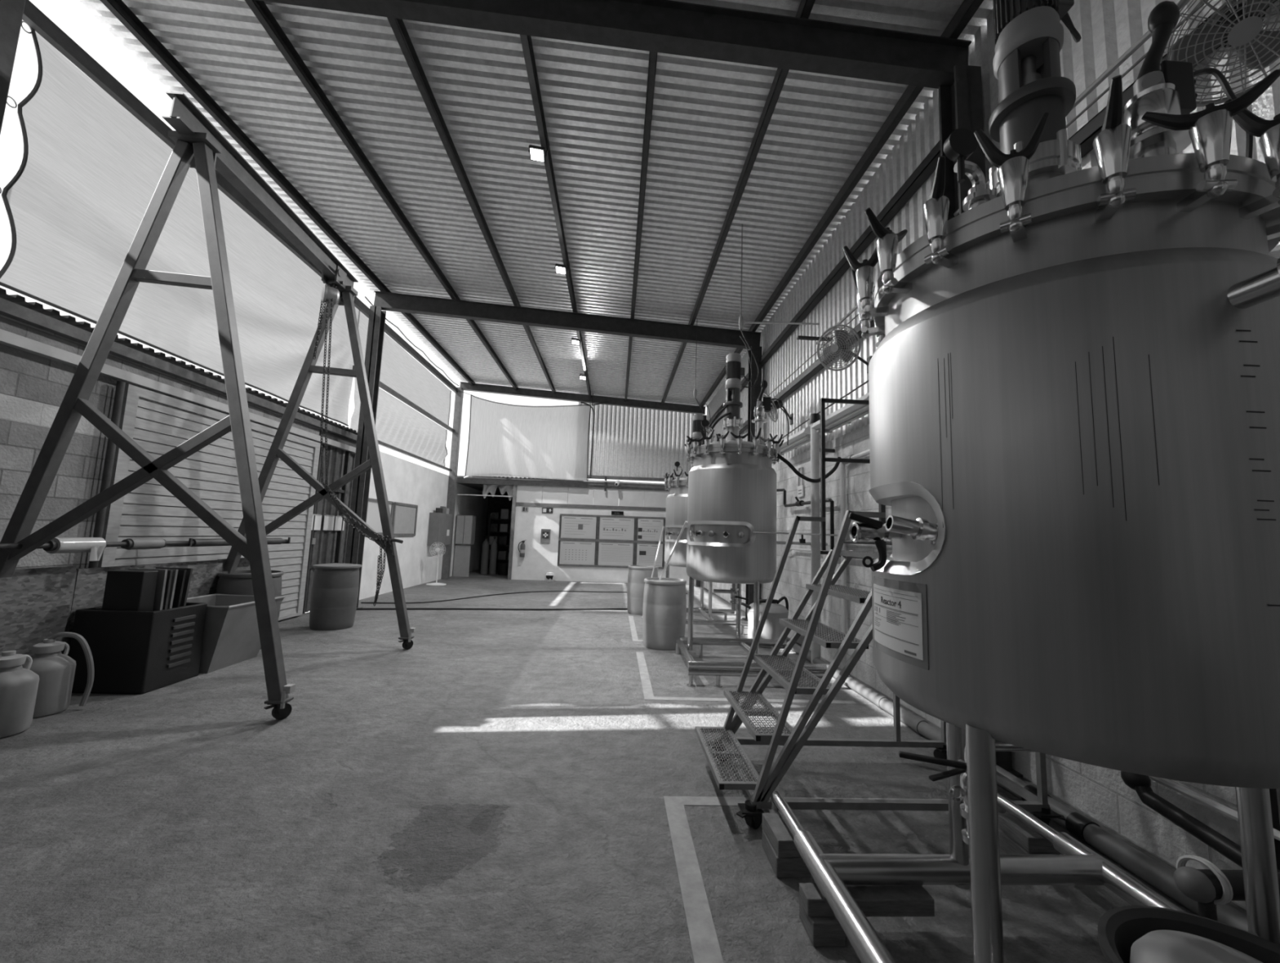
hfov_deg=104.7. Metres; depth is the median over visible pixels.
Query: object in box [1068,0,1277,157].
beam
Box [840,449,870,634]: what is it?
pipe
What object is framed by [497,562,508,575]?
bin
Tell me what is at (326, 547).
door
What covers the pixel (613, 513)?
digital clock
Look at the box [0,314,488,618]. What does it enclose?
wall
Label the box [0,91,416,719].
gantry crane
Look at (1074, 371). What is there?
stainless reactor
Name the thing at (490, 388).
rafter
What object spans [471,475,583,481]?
eave
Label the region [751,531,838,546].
pipe
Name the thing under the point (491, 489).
sheet
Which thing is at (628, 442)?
wall
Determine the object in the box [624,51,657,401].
purlin
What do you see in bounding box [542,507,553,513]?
exit sign
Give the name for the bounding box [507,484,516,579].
trim
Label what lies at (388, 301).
rafter
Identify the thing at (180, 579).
carton
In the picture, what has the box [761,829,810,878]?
block
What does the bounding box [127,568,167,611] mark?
carton
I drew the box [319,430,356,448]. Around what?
trim
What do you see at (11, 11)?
steel column
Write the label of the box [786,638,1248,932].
pipe
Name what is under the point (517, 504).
trim
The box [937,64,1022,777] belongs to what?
steel column
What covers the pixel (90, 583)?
wall
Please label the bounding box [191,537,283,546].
roll
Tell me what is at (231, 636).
bin
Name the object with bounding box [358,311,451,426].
tarp
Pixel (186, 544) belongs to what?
holder
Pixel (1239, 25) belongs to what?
wall fan
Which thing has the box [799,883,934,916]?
block
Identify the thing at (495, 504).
shelving unit
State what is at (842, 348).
wall fan
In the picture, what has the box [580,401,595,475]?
cable
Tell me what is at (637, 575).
drum
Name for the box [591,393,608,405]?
strut
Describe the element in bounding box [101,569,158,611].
flat box
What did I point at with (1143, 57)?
conduit pipe
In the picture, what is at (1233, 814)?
pipe
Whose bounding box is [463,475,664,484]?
pipe
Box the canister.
[741,596,788,648]
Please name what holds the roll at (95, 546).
on the holder
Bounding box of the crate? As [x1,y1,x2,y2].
[68,602,207,694]
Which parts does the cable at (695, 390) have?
cord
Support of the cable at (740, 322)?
hanging from the ceiling at (707, 113)
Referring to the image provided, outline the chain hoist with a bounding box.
[312,265,403,606]
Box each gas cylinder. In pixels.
[480,536,488,574]
[488,536,497,574]
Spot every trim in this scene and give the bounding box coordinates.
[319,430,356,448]
[456,475,672,491]
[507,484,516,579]
[515,502,666,511]
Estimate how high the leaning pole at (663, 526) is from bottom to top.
1.627 m
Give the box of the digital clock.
[611,511,623,515]
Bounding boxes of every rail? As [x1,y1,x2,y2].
[352,365,453,432]
[355,434,451,471]
[457,493,512,497]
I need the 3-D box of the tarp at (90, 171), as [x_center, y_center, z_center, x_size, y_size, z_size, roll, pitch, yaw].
[-5.258,-2.413,6.550,0.206,2.232,5.384,2,-6,-3]
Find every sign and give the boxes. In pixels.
[521,506,528,511]
[540,528,551,543]
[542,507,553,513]
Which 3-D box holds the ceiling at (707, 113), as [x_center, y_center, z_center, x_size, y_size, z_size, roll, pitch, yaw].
[-1.151,-3.759,5.455,7.604,0.482,19.750,2,-6,-3]
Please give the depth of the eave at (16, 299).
5.03 m
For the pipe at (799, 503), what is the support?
attached to the wall at (1107, 29)
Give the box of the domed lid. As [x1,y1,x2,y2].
[1129,929,1262,962]
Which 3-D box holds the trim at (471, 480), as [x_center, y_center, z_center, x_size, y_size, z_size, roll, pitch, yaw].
[-1.846,-0.002,15.173,7.610,0.380,0.240,2,-6,-3]
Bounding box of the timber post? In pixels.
[61,570,76,654]
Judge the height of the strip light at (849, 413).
0.155 m
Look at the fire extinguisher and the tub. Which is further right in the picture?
the tub
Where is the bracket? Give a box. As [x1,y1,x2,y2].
[796,335,832,341]
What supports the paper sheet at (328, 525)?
attached to the door at (326, 547)
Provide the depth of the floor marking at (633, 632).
7.55 m
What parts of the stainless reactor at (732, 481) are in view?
frame rail, leg, slot frame, lid, motor, leg, valve lever, frame rail, leg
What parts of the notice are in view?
cord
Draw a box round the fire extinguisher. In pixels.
[518,540,524,557]
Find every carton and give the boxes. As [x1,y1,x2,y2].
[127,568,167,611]
[139,568,177,608]
[155,567,193,607]
[162,570,173,609]
[172,569,186,608]
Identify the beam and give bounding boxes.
[22,0,463,398]
[706,139,940,430]
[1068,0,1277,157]
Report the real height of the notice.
0.426 m
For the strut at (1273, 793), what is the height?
0.570 m
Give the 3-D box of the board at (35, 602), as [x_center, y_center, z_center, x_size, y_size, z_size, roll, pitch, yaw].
[-4.741,1.168,3.604,0.043,1.030,0.980,2,-6,-3]
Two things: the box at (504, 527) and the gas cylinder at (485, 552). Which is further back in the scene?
the box at (504, 527)
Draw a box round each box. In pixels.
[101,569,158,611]
[435,507,442,513]
[440,506,446,513]
[488,536,498,545]
[489,523,499,532]
[490,512,500,519]
[497,551,507,559]
[498,536,508,545]
[499,524,509,532]
[500,509,510,519]
[545,572,555,582]
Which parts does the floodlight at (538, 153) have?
panel, cord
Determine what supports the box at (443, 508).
on the upper cabinet at (440, 524)
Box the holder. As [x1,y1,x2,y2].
[0,537,290,550]
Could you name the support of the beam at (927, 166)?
attached to the wall at (1107, 29)
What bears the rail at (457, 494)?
attached to the wall at (540, 559)
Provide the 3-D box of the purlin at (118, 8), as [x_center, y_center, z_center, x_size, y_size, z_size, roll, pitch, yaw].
[-4.561,-3.983,5.308,0.065,0.125,19.750,2,-6,-3]
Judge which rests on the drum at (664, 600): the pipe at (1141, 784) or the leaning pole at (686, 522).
the leaning pole at (686, 522)
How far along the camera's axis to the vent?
14.56 m
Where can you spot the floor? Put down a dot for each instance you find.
(492, 788)
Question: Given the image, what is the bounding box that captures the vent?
[546,575,553,579]
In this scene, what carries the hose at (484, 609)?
on the floor
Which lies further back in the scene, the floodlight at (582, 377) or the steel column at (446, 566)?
the steel column at (446, 566)
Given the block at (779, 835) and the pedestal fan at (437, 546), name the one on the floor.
the pedestal fan at (437, 546)
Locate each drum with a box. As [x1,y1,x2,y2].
[215,569,283,648]
[309,563,362,631]
[626,564,658,615]
[642,577,686,650]
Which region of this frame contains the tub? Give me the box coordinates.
[1097,906,1279,962]
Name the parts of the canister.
spout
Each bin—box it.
[186,594,285,673]
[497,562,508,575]
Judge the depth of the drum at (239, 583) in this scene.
5.57 m
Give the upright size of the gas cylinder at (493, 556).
1.240 m
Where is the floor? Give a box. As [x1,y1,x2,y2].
[0,568,1246,962]
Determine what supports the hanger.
attached to the wall at (628, 442)
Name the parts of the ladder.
handrail, handrail, guard rail, guard rail, leg, leg, leg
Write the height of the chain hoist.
4.085 m
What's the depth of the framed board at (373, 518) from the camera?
10.14 m
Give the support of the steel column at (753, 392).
on the floor
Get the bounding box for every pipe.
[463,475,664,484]
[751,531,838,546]
[768,0,1208,395]
[776,488,834,574]
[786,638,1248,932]
[788,547,810,552]
[809,413,835,663]
[814,0,1188,344]
[839,539,892,559]
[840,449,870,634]
[1120,771,1279,872]
[1148,776,1279,840]
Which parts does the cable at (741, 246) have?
cord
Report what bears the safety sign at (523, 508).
attached to the wall at (540, 559)
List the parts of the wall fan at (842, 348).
wall arm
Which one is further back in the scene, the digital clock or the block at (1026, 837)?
the digital clock
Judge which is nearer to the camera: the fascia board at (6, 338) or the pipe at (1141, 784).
the pipe at (1141, 784)
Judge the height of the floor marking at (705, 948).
0.002 m
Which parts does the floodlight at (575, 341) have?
panel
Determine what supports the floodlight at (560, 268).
hanging from the purlin at (526, 43)
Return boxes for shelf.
[487,514,511,572]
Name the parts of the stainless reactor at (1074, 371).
frame rail, valve lever, valve spout, slot frame, valve lever, valve lever, leg, leg, motor, frame rail, leg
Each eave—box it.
[0,287,357,434]
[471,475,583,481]
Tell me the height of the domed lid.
0.420 m
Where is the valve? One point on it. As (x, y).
(1211, 887)
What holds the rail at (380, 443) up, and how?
attached to the steel column at (446, 566)
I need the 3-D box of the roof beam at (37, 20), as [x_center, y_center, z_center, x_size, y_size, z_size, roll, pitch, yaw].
[-5.246,-3.265,9.501,0.070,0.220,11.901,2,-6,-3]
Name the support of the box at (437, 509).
on the upper cabinet at (440, 524)
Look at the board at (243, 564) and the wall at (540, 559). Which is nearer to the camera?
the board at (243, 564)
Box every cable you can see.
[364,296,458,386]
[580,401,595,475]
[693,320,704,413]
[738,307,759,387]
[741,245,742,301]
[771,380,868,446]
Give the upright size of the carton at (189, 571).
0.959 m
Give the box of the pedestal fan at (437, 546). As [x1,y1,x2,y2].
[426,542,446,586]
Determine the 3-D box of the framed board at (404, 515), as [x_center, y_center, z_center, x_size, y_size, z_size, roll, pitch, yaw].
[-5.510,0.900,11.599,0.030,0.760,1.280,2,-6,-3]
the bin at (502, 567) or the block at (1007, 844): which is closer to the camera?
the block at (1007, 844)
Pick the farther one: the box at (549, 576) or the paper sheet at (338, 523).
the box at (549, 576)
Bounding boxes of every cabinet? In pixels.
[426,512,452,546]
[453,545,471,577]
[454,515,475,545]
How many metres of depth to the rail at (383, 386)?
11.68 m
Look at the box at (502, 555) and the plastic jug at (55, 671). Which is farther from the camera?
the box at (502, 555)
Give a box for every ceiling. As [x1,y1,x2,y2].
[79,0,993,407]
[457,483,619,493]
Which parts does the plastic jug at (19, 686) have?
handle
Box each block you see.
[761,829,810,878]
[762,813,800,857]
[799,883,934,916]
[799,900,845,946]
[998,814,1058,853]
[999,831,1059,854]
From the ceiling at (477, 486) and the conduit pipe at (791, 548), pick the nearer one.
the conduit pipe at (791, 548)
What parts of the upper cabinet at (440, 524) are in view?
door, door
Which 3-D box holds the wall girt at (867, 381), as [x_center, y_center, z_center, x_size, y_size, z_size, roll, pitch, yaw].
[2.266,-0.883,5.949,0.018,0.156,4.401,2,-6,-3]
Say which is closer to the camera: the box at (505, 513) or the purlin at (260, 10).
the purlin at (260, 10)
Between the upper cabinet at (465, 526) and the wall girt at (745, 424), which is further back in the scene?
the upper cabinet at (465, 526)
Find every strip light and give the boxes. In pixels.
[771,426,820,455]
[811,392,869,433]
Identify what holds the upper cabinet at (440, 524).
attached to the wall at (33, 388)
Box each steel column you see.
[0,0,26,133]
[344,306,386,609]
[440,386,463,579]
[693,414,706,586]
[742,346,761,621]
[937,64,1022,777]
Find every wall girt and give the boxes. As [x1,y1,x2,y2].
[738,420,747,435]
[764,316,875,414]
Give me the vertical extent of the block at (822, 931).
0.080 m
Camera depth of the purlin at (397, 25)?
5.54 m
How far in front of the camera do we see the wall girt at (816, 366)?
6.88 m
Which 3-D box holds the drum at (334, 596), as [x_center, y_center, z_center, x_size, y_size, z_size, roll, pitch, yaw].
[-4.369,1.631,7.077,0.610,0.888,0.610,2,-6,-3]
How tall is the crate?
0.670 m
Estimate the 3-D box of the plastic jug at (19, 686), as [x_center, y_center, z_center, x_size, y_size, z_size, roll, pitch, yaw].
[-4.235,1.403,3.287,0.304,0.530,0.314,2,-6,-3]
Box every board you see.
[0,328,355,453]
[0,565,76,657]
[217,557,250,571]
[364,497,393,535]
[391,502,417,536]
[557,513,665,569]
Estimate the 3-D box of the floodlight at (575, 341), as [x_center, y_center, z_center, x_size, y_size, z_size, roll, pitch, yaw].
[-1.339,-3.012,10.462,0.241,0.150,0.278,2,-6,-3]
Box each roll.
[42,537,106,560]
[120,537,166,550]
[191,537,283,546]
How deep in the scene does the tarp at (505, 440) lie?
14.88 m
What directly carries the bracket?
attached to the conduit pipe at (1148, 34)
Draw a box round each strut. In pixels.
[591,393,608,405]
[1269,789,1279,871]
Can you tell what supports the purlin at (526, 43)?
on the rafter at (662, 26)
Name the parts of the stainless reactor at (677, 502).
leg, slot frame, motor, leg, frame rail, leg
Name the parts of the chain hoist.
load chain, hand chain, gathered chain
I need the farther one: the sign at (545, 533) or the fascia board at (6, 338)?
the sign at (545, 533)
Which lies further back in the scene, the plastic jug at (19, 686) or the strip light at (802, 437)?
the strip light at (802, 437)
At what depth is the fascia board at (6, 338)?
5.04 m
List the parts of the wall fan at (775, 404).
wall arm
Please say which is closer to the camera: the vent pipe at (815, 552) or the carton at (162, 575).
the carton at (162, 575)
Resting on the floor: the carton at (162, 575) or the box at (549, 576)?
the box at (549, 576)
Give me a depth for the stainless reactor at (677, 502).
8.31 m
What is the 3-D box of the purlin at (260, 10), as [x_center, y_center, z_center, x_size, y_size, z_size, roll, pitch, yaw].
[-3.266,-3.860,5.360,0.065,0.125,19.750,2,-6,-3]
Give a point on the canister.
(772, 628)
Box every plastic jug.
[0,650,39,738]
[22,631,94,719]
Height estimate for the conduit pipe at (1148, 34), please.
0.052 m
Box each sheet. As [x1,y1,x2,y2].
[311,514,321,530]
[323,515,334,530]
[334,515,345,530]
[482,484,513,500]
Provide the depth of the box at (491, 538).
17.07 m
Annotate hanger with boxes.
[604,476,606,491]
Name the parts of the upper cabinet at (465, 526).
door, door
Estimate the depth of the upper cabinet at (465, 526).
15.27 m
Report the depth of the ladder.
2.70 m
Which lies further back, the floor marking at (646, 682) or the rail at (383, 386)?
the rail at (383, 386)
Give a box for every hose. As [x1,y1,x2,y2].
[356,608,706,610]
[360,591,687,604]
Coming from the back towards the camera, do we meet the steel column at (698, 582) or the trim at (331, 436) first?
the steel column at (698, 582)
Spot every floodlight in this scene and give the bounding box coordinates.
[528,130,550,162]
[555,256,569,275]
[571,334,582,345]
[579,372,588,379]
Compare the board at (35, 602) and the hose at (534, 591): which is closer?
the board at (35, 602)
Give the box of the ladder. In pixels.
[695,398,1065,830]
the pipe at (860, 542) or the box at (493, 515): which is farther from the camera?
the box at (493, 515)
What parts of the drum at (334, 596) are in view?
lid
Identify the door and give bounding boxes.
[88,381,320,620]
[302,436,355,613]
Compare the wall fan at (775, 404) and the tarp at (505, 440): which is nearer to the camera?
the wall fan at (775, 404)
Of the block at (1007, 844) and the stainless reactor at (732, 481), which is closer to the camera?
the block at (1007, 844)
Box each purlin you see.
[0,297,357,441]
[100,0,474,386]
[244,0,518,390]
[386,17,555,394]
[520,34,591,397]
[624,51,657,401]
[661,0,815,404]
[699,0,983,408]
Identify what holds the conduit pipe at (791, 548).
attached to the wall at (1107, 29)
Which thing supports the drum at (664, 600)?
on the floor
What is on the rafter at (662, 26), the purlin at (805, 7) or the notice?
the purlin at (805, 7)
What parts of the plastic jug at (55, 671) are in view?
handle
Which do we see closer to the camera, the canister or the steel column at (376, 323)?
the canister
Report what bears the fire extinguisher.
attached to the wall at (540, 559)
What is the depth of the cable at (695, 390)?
9.02 m
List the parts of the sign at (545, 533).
panel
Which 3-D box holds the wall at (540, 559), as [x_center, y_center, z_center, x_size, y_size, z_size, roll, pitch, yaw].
[-0.959,1.647,15.152,5.710,2.840,0.160,2,-6,-3]
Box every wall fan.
[762,393,793,425]
[817,324,872,373]
[1160,0,1279,106]
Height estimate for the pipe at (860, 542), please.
0.202 m
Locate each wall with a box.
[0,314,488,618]
[66,560,222,656]
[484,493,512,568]
[511,485,696,585]
[578,402,695,479]
[703,0,1279,910]
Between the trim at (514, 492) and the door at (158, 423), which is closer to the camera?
the door at (158, 423)
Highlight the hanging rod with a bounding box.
[743,321,819,324]
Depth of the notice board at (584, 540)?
15.04 m
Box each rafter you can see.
[258,0,971,88]
[373,290,760,349]
[459,382,705,414]
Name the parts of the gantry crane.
head plate, lock plate, head plate, lock plate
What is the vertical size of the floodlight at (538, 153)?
0.150 m
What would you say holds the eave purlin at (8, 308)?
on the wall at (33, 388)
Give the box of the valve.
[1173,855,1279,921]
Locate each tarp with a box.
[0,20,359,426]
[349,377,447,466]
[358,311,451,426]
[455,391,593,481]
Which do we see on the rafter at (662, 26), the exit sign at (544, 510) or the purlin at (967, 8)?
the purlin at (967, 8)
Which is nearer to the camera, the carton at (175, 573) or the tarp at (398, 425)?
the carton at (175, 573)
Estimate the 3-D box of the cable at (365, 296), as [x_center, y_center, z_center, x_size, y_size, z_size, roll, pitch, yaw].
[-5.298,-3.148,12.054,0.024,0.064,5.602,2,-6,-3]
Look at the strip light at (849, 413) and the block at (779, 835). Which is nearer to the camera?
the block at (779, 835)
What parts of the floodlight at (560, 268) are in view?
panel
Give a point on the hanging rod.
(744, 322)
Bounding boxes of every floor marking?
[628,616,643,641]
[635,652,857,704]
[663,796,948,962]
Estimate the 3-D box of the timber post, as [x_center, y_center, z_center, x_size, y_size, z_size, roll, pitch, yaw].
[-4.830,1.241,4.115,0.075,0.990,0.050,2,-6,-3]
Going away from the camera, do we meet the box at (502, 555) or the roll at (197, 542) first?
the roll at (197, 542)
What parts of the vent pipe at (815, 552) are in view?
clamp arm, clamp arm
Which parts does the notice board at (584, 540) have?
frame rail, frame rail, frame rail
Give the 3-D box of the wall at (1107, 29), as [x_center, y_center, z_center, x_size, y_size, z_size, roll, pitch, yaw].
[2.522,-0.613,5.580,0.180,5.500,20.700,2,-6,-3]
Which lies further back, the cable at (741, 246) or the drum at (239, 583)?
the cable at (741, 246)
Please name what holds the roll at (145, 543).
on the holder
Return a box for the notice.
[797,466,804,497]
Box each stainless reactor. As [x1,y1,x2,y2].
[663,400,747,635]
[675,335,840,688]
[770,0,1279,962]
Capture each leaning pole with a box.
[651,526,664,577]
[658,520,687,580]
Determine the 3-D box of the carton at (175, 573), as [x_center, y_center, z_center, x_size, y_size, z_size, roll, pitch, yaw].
[-4.392,1.270,4.426,0.320,0.960,0.060,2,-6,-3]
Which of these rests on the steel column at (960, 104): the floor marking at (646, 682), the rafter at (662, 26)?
the rafter at (662, 26)
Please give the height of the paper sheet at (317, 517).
0.260 m
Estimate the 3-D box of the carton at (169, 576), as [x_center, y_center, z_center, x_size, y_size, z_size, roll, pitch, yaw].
[-4.390,1.267,4.381,0.320,0.955,0.041,2,-6,-3]
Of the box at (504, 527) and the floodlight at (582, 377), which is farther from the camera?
the box at (504, 527)

